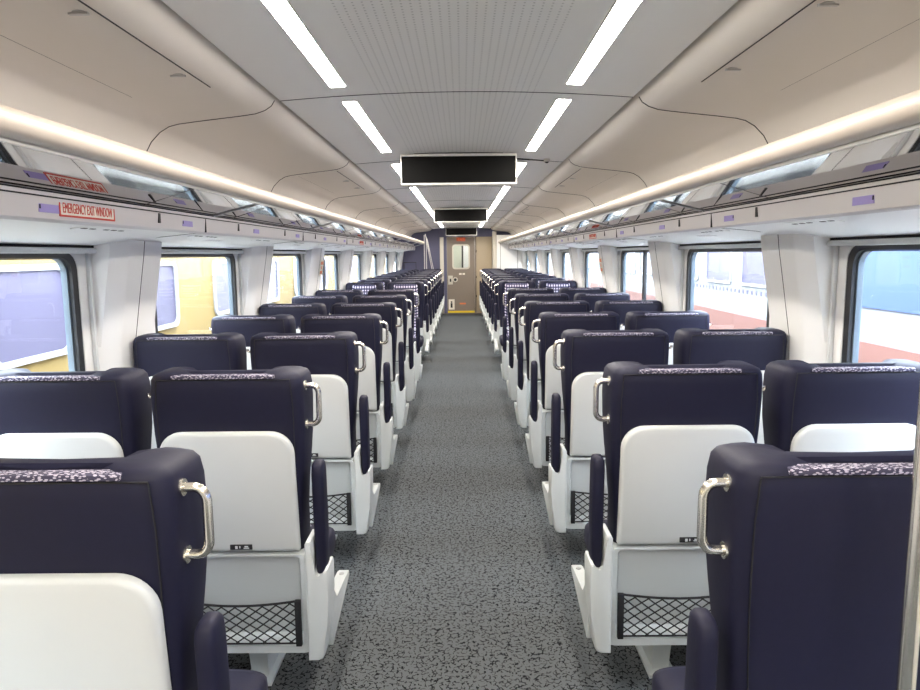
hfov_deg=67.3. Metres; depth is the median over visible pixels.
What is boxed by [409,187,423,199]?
recessed light
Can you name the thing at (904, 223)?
trim
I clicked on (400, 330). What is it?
tray
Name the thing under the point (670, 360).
tray
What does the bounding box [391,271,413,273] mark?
seat
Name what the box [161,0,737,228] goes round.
ceiling
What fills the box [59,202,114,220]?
sign
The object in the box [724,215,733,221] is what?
sticker
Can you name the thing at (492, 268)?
seat
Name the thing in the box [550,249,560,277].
trim
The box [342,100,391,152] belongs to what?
recessed light
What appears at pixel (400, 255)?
trim
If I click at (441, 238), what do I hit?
trim
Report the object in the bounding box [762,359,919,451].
seat
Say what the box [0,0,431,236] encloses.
ceiling
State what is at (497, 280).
seat
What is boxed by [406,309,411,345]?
tray
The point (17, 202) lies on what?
trim
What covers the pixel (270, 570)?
seat
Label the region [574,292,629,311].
seat
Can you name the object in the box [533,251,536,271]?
window
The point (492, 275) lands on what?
seat
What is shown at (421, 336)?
cushion
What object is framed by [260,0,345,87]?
recessed light
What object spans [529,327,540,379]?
tray
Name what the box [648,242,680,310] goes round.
trim
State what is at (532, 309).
seat
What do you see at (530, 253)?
trim
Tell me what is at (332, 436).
tray
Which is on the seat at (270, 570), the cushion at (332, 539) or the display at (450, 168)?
the cushion at (332, 539)
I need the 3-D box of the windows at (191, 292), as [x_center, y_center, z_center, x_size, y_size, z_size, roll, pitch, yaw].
[-4.862,-0.795,11.006,2.830,4.100,46.000,-1,8,0]
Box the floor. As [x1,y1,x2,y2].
[228,313,686,689]
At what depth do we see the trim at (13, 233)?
2.94 m
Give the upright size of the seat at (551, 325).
1.182 m
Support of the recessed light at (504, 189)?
in the ceiling at (431, 76)
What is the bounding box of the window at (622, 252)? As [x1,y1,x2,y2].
[615,247,648,299]
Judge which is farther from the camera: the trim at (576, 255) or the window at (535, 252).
the window at (535, 252)
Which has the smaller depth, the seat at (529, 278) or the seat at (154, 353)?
the seat at (154, 353)
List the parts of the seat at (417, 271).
backrest, armrest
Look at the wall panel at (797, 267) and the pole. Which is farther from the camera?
the wall panel at (797, 267)
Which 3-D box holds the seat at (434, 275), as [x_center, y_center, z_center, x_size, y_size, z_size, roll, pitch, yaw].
[-0.696,-0.768,13.234,0.584,1.182,0.597,-1,8,0]
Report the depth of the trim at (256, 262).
5.21 m
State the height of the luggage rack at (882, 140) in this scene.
0.150 m
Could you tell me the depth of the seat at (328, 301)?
6.32 m
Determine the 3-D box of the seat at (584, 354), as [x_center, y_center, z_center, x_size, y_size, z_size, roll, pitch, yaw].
[0.733,0.486,3.599,0.584,1.182,0.597,-1,8,0]
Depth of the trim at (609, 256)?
7.19 m
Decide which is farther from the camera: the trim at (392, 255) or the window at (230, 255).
the trim at (392, 255)
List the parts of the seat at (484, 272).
backrest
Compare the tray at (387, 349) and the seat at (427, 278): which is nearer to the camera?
the tray at (387, 349)
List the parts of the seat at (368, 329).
backrest, grab handle, armrest, armrest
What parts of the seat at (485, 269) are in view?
backrest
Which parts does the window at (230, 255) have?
blind rail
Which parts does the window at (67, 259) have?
blind rail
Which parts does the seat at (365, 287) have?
backrest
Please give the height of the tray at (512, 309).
0.419 m
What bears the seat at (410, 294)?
on the floor
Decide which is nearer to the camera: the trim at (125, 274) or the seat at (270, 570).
the seat at (270, 570)
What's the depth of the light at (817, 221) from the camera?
2.48 m
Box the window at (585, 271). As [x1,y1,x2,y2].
[581,249,597,287]
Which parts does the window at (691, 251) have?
blind rail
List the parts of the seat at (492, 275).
armrest, backrest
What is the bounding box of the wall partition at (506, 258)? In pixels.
[497,235,522,269]
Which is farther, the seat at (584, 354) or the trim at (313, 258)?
the trim at (313, 258)
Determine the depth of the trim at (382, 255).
13.41 m
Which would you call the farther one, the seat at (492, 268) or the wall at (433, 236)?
the wall at (433, 236)
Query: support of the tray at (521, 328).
on the seat at (519, 299)
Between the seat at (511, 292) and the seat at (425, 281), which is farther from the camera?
the seat at (425, 281)
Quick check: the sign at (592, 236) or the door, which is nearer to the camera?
the sign at (592, 236)
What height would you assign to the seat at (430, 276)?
1.182 m
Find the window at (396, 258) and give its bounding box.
[395,253,398,270]
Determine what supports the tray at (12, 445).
on the seat at (108, 413)
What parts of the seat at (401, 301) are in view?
backrest, grab handle, armrest, armrest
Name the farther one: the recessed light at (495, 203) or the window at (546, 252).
the window at (546, 252)
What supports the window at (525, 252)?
in the wall at (841, 248)
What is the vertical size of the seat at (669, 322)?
1.032 m
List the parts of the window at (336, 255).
blind rail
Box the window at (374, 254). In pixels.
[373,253,378,276]
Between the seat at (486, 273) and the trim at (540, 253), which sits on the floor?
the seat at (486, 273)
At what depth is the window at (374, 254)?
13.22 m
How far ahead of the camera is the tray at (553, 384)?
4.32 m
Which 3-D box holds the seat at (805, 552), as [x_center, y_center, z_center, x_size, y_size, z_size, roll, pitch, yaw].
[0.726,0.754,1.564,0.584,1.182,0.582,-1,8,0]
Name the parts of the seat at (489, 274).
backrest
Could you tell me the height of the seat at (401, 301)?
1.182 m
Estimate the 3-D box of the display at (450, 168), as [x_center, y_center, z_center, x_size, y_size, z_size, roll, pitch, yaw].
[-0.008,-1.198,4.704,0.784,0.217,0.100,-1,8,0]
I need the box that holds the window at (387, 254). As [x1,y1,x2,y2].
[386,253,389,273]
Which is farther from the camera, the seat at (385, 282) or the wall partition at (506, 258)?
the wall partition at (506, 258)
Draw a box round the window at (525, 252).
[525,252,527,269]
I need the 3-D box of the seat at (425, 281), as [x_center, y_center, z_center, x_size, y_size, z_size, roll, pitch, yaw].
[-0.706,-0.376,10.259,0.584,1.182,0.597,-1,8,0]
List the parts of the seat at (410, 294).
backrest, grab handle, armrest, armrest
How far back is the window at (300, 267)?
7.04 m
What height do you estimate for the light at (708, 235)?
0.018 m
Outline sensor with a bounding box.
[517,158,549,162]
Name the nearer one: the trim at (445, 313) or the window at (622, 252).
the window at (622, 252)
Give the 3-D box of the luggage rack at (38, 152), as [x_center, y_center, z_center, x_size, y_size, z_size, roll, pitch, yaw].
[-1.161,-1.210,7.359,0.471,0.150,20.500,-1,8,0]
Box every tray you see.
[0,433,123,458]
[0,573,171,689]
[149,376,156,448]
[160,431,300,551]
[246,347,251,369]
[311,374,350,457]
[357,346,376,410]
[381,328,392,380]
[396,317,403,360]
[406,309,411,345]
[511,308,515,344]
[519,316,525,359]
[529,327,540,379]
[545,344,563,408]
[570,372,604,455]
[616,425,754,544]
[668,343,672,364]
[757,370,764,443]
[790,423,915,451]
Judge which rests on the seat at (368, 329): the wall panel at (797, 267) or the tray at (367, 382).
the tray at (367, 382)
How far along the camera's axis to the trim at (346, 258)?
9.31 m
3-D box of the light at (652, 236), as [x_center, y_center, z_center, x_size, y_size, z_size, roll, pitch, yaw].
[1.286,-0.714,4.532,0.070,0.014,0.340,-1,8,0]
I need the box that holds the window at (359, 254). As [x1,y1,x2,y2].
[354,252,363,279]
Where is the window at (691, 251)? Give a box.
[678,243,770,327]
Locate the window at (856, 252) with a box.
[826,237,919,362]
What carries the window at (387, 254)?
in the wall at (82, 256)
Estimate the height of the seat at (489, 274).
1.182 m
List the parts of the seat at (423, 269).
backrest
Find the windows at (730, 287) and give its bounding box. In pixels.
[537,249,919,362]
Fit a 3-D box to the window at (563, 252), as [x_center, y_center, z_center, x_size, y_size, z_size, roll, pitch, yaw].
[1.647,-1.063,10.511,0.077,0.752,1.510,-1,8,0]
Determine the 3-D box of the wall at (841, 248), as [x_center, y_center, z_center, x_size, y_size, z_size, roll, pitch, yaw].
[1.663,-0.624,7.679,0.045,2.300,21.000,-1,8,0]
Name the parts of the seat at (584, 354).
armrest, armrest, grab handle, backrest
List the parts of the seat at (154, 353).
backrest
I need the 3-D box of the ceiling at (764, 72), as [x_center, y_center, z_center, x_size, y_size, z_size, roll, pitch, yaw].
[1.091,-1.449,7.572,0.647,0.497,21.000,-1,8,0]
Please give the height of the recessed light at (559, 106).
0.014 m
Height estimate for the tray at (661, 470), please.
0.419 m
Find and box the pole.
[896,383,919,689]
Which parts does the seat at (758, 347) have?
backrest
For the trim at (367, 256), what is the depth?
11.36 m
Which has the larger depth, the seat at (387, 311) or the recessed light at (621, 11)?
the seat at (387, 311)
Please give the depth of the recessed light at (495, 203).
9.24 m
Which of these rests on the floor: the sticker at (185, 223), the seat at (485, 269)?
the seat at (485, 269)
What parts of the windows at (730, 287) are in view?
pane, pane, pane, pane, pane, pane, pane, blue panel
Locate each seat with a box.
[0,367,151,458]
[0,447,267,689]
[133,332,246,448]
[147,366,348,685]
[209,314,295,369]
[247,331,379,538]
[259,303,326,332]
[292,295,347,314]
[297,313,397,469]
[315,289,362,302]
[329,302,408,428]
[346,282,383,294]
[352,294,416,400]
[357,279,390,288]
[366,277,396,281]
[368,289,422,380]
[375,275,401,278]
[381,274,406,276]
[387,272,409,274]
[387,282,429,354]
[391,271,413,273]
[394,279,432,344]
[401,277,434,336]
[406,275,437,329]
[410,273,438,324]
[413,272,440,319]
[417,271,441,314]
[420,270,443,311]
[423,269,444,307]
[479,268,499,307]
[480,269,502,310]
[481,270,505,314]
[483,271,509,318]
[484,273,512,323]
[486,274,516,329]
[488,276,521,335]
[490,278,527,343]
[493,281,535,353]
[501,288,553,379]
[506,293,568,399]
[513,271,535,273]
[514,300,591,427]
[516,272,541,275]
[521,274,548,277]
[525,311,622,467]
[526,276,555,280]
[532,278,564,287]
[539,280,576,292]
[542,328,672,532]
[559,287,606,300]
[571,360,766,677]
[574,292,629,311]
[594,300,661,329]
[625,310,711,364]
[652,442,919,689]
[673,327,786,443]
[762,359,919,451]
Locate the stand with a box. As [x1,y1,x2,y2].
[403,234,433,268]
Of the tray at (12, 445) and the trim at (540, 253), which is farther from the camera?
the trim at (540, 253)
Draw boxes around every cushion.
[229,669,267,689]
[310,524,335,556]
[413,335,423,346]
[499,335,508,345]
[584,519,607,551]
[652,666,685,689]
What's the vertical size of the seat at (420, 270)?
1.182 m
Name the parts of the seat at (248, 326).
backrest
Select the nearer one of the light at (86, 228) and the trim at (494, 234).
the light at (86, 228)
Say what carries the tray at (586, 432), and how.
on the seat at (584, 354)
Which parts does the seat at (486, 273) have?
armrest, backrest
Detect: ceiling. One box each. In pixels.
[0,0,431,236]
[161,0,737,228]
[491,0,919,235]
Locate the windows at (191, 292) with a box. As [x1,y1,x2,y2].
[0,255,385,371]
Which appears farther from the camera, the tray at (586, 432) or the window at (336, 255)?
the window at (336, 255)
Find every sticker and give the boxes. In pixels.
[39,203,58,213]
[182,221,192,226]
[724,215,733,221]
[852,195,874,205]
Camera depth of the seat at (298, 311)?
5.30 m
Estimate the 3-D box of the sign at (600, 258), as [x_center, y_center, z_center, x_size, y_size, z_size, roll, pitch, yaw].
[1.522,-0.860,7.452,0.031,0.168,0.150,-1,8,0]
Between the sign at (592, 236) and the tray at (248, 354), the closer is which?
the tray at (248, 354)
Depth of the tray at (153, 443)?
3.33 m
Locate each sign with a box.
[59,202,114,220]
[319,260,323,275]
[589,234,595,238]
[598,257,603,272]
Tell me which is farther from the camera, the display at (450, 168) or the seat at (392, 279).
the seat at (392, 279)
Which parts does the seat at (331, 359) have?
backrest, grab handle, armrest, armrest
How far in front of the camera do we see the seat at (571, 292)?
7.33 m
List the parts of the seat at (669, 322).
backrest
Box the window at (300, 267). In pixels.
[273,251,306,295]
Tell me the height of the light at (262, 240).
0.014 m
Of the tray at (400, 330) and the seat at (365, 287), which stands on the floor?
the seat at (365, 287)
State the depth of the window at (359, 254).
11.16 m
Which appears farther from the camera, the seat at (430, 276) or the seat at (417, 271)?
the seat at (417, 271)
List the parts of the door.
lock plate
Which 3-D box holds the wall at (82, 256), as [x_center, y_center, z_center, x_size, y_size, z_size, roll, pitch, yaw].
[-1.642,-0.593,7.694,0.045,2.300,21.000,-1,8,0]
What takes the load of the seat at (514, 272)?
on the floor
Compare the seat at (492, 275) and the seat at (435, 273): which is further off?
the seat at (435, 273)
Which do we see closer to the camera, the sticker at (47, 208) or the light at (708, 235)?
the sticker at (47, 208)
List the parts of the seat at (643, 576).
armrest, armrest, grab handle, leg, backrest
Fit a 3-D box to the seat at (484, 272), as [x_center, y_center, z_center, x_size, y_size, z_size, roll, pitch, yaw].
[0.770,-1.043,15.210,0.584,1.182,0.597,-1,8,0]
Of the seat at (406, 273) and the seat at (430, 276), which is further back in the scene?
the seat at (406, 273)
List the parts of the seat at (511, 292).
armrest, grab handle, armrest, backrest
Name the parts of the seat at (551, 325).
armrest, grab handle, armrest, backrest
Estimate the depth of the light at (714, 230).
3.49 m
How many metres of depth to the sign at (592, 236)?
6.17 m
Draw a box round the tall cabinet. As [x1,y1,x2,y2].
[475,236,491,312]
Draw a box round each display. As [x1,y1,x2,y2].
[400,152,516,186]
[434,207,486,222]
[446,227,476,235]
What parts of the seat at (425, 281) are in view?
backrest, armrest, armrest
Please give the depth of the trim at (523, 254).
17.44 m
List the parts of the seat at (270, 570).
backrest, leg, grab handle, armrest, armrest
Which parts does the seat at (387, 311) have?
backrest, grab handle, armrest, armrest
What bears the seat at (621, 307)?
on the floor
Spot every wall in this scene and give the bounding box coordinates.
[80,254,361,370]
[402,228,510,312]
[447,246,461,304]
[619,246,844,362]
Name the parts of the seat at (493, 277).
armrest, backrest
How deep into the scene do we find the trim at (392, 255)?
15.46 m
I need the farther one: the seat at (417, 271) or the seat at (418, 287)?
the seat at (417, 271)
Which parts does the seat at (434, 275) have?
backrest, armrest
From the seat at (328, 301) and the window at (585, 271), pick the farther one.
the window at (585, 271)
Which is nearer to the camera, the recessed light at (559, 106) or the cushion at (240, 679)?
the cushion at (240, 679)
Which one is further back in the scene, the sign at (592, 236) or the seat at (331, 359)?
the sign at (592, 236)
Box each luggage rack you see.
[0,104,424,246]
[498,89,919,245]
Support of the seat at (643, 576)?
on the floor
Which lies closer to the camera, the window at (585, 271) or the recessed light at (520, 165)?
the recessed light at (520, 165)
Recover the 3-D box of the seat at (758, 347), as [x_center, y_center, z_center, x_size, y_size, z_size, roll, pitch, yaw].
[1.320,0.406,3.586,0.524,1.032,0.597,-1,8,0]
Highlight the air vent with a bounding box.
[203,239,222,241]
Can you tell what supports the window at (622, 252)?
in the wall at (841, 248)
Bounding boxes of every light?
[70,226,132,231]
[188,234,222,237]
[251,239,272,241]
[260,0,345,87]
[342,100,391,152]
[391,163,400,176]
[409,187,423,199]
[420,200,430,208]
[490,200,499,207]
[496,186,509,198]
[517,162,526,175]
[525,98,571,150]
[566,0,642,84]
[645,235,667,237]
[695,229,729,232]
[696,234,715,236]
[784,219,844,224]
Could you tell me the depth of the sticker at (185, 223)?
3.03 m
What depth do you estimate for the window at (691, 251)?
4.90 m
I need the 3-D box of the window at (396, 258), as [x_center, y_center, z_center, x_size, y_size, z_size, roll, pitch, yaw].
[-1.589,-1.852,16.747,0.077,0.752,1.510,-1,8,0]
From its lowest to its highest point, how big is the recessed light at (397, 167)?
0.014 m
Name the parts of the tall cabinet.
frame post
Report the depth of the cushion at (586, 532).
2.79 m
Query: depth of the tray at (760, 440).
3.31 m
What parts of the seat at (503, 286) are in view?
armrest, armrest, backrest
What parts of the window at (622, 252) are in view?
blind rail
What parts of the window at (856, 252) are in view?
blind rail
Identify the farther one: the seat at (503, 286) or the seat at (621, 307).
the seat at (503, 286)
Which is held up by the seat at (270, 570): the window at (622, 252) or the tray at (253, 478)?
the tray at (253, 478)
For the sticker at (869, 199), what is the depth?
2.01 m
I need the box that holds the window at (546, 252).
[544,251,549,274]
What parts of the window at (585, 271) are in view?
blind rail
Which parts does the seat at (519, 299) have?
armrest, grab handle, armrest, backrest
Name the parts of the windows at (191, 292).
pane, pane, pane, pane, pane, pane, pane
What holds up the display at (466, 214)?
hanging from the ceiling at (431, 76)
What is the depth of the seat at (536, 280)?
10.31 m
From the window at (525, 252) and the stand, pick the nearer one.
the window at (525, 252)
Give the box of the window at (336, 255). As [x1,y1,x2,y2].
[322,252,341,289]
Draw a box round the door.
[447,237,474,312]
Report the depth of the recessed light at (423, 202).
9.28 m
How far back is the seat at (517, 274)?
13.30 m
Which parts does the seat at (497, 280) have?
armrest, backrest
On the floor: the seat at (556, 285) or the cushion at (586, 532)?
the seat at (556, 285)
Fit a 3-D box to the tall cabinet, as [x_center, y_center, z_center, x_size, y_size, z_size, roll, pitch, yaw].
[0.614,-1.836,18.115,0.442,2.000,0.136,-1,8,0]
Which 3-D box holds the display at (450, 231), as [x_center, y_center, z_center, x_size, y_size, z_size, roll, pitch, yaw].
[0.033,-2.886,17.523,0.784,0.217,0.100,-1,8,0]
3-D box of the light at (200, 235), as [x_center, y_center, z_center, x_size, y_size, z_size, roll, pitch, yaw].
[-1.298,-0.556,3.532,0.070,0.014,0.340,-1,8,0]
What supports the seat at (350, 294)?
on the floor
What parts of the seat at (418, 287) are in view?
backrest, armrest, armrest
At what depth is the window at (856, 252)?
2.87 m
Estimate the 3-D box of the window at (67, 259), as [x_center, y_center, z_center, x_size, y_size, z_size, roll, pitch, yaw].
[-1.636,0.044,2.346,0.077,0.752,1.510,-1,8,0]
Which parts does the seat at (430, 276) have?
backrest, armrest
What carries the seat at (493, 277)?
on the floor
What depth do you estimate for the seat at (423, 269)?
17.31 m
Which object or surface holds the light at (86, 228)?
attached to the wall at (82, 256)
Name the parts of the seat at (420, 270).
backrest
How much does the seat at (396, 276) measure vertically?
1.032 m
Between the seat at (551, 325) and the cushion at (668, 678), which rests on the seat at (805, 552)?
the cushion at (668, 678)
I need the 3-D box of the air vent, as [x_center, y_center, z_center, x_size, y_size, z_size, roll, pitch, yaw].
[-1.406,-0.602,3.960,0.059,0.018,0.240,-1,8,0]
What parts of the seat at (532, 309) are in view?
armrest, grab handle, armrest, backrest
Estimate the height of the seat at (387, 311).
1.182 m
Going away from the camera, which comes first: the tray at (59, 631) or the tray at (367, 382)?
the tray at (59, 631)
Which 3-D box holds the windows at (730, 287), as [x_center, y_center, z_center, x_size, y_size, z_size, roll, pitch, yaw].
[4.913,-0.887,10.962,2.820,4.100,46.000,-1,8,0]
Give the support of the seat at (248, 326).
on the floor
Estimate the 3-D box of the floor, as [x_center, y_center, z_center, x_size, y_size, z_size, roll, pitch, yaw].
[0.022,0.561,7.840,3.400,0.060,21.000,-1,8,0]
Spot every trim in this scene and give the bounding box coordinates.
[0,183,414,249]
[0,219,409,252]
[91,241,161,370]
[241,246,273,314]
[305,248,324,295]
[340,249,353,289]
[362,250,372,279]
[378,251,385,275]
[389,251,395,272]
[398,252,403,269]
[440,237,443,312]
[445,313,481,313]
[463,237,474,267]
[492,231,496,267]
[508,172,919,248]
[513,209,919,251]
[520,250,525,268]
[527,250,533,270]
[536,249,544,273]
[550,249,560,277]
[568,247,582,287]
[597,245,617,292]
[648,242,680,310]
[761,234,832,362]
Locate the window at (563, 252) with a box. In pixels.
[559,250,568,277]
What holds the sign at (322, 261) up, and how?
attached to the wall at (82, 256)
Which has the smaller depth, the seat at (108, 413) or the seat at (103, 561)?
the seat at (103, 561)
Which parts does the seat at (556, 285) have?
backrest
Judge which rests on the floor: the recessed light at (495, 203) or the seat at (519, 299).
the seat at (519, 299)
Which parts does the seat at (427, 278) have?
backrest, armrest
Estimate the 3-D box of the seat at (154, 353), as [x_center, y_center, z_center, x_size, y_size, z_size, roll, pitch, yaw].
[-1.316,0.431,3.598,0.524,1.032,0.597,-1,8,0]
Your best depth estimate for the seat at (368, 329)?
4.34 m
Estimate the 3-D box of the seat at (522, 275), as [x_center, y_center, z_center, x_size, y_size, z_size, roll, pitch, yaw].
[1.348,-0.731,12.223,0.524,1.032,0.597,-1,8,0]
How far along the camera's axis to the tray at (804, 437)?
2.24 m
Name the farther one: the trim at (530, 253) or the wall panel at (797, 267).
the trim at (530, 253)
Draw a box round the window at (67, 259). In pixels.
[0,246,99,370]
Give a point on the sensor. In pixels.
(544, 160)
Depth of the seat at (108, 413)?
2.22 m
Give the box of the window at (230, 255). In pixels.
[154,249,243,332]
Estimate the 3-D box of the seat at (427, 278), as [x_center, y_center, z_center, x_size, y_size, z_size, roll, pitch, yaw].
[-0.703,-0.507,11.251,0.584,1.182,0.597,-1,8,0]
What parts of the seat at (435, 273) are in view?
backrest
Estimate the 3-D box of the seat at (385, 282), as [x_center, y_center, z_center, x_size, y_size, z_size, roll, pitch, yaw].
[-1.295,-0.445,10.252,0.524,1.032,0.597,-1,8,0]
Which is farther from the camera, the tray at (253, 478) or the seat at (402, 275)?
the seat at (402, 275)
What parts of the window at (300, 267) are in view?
blind rail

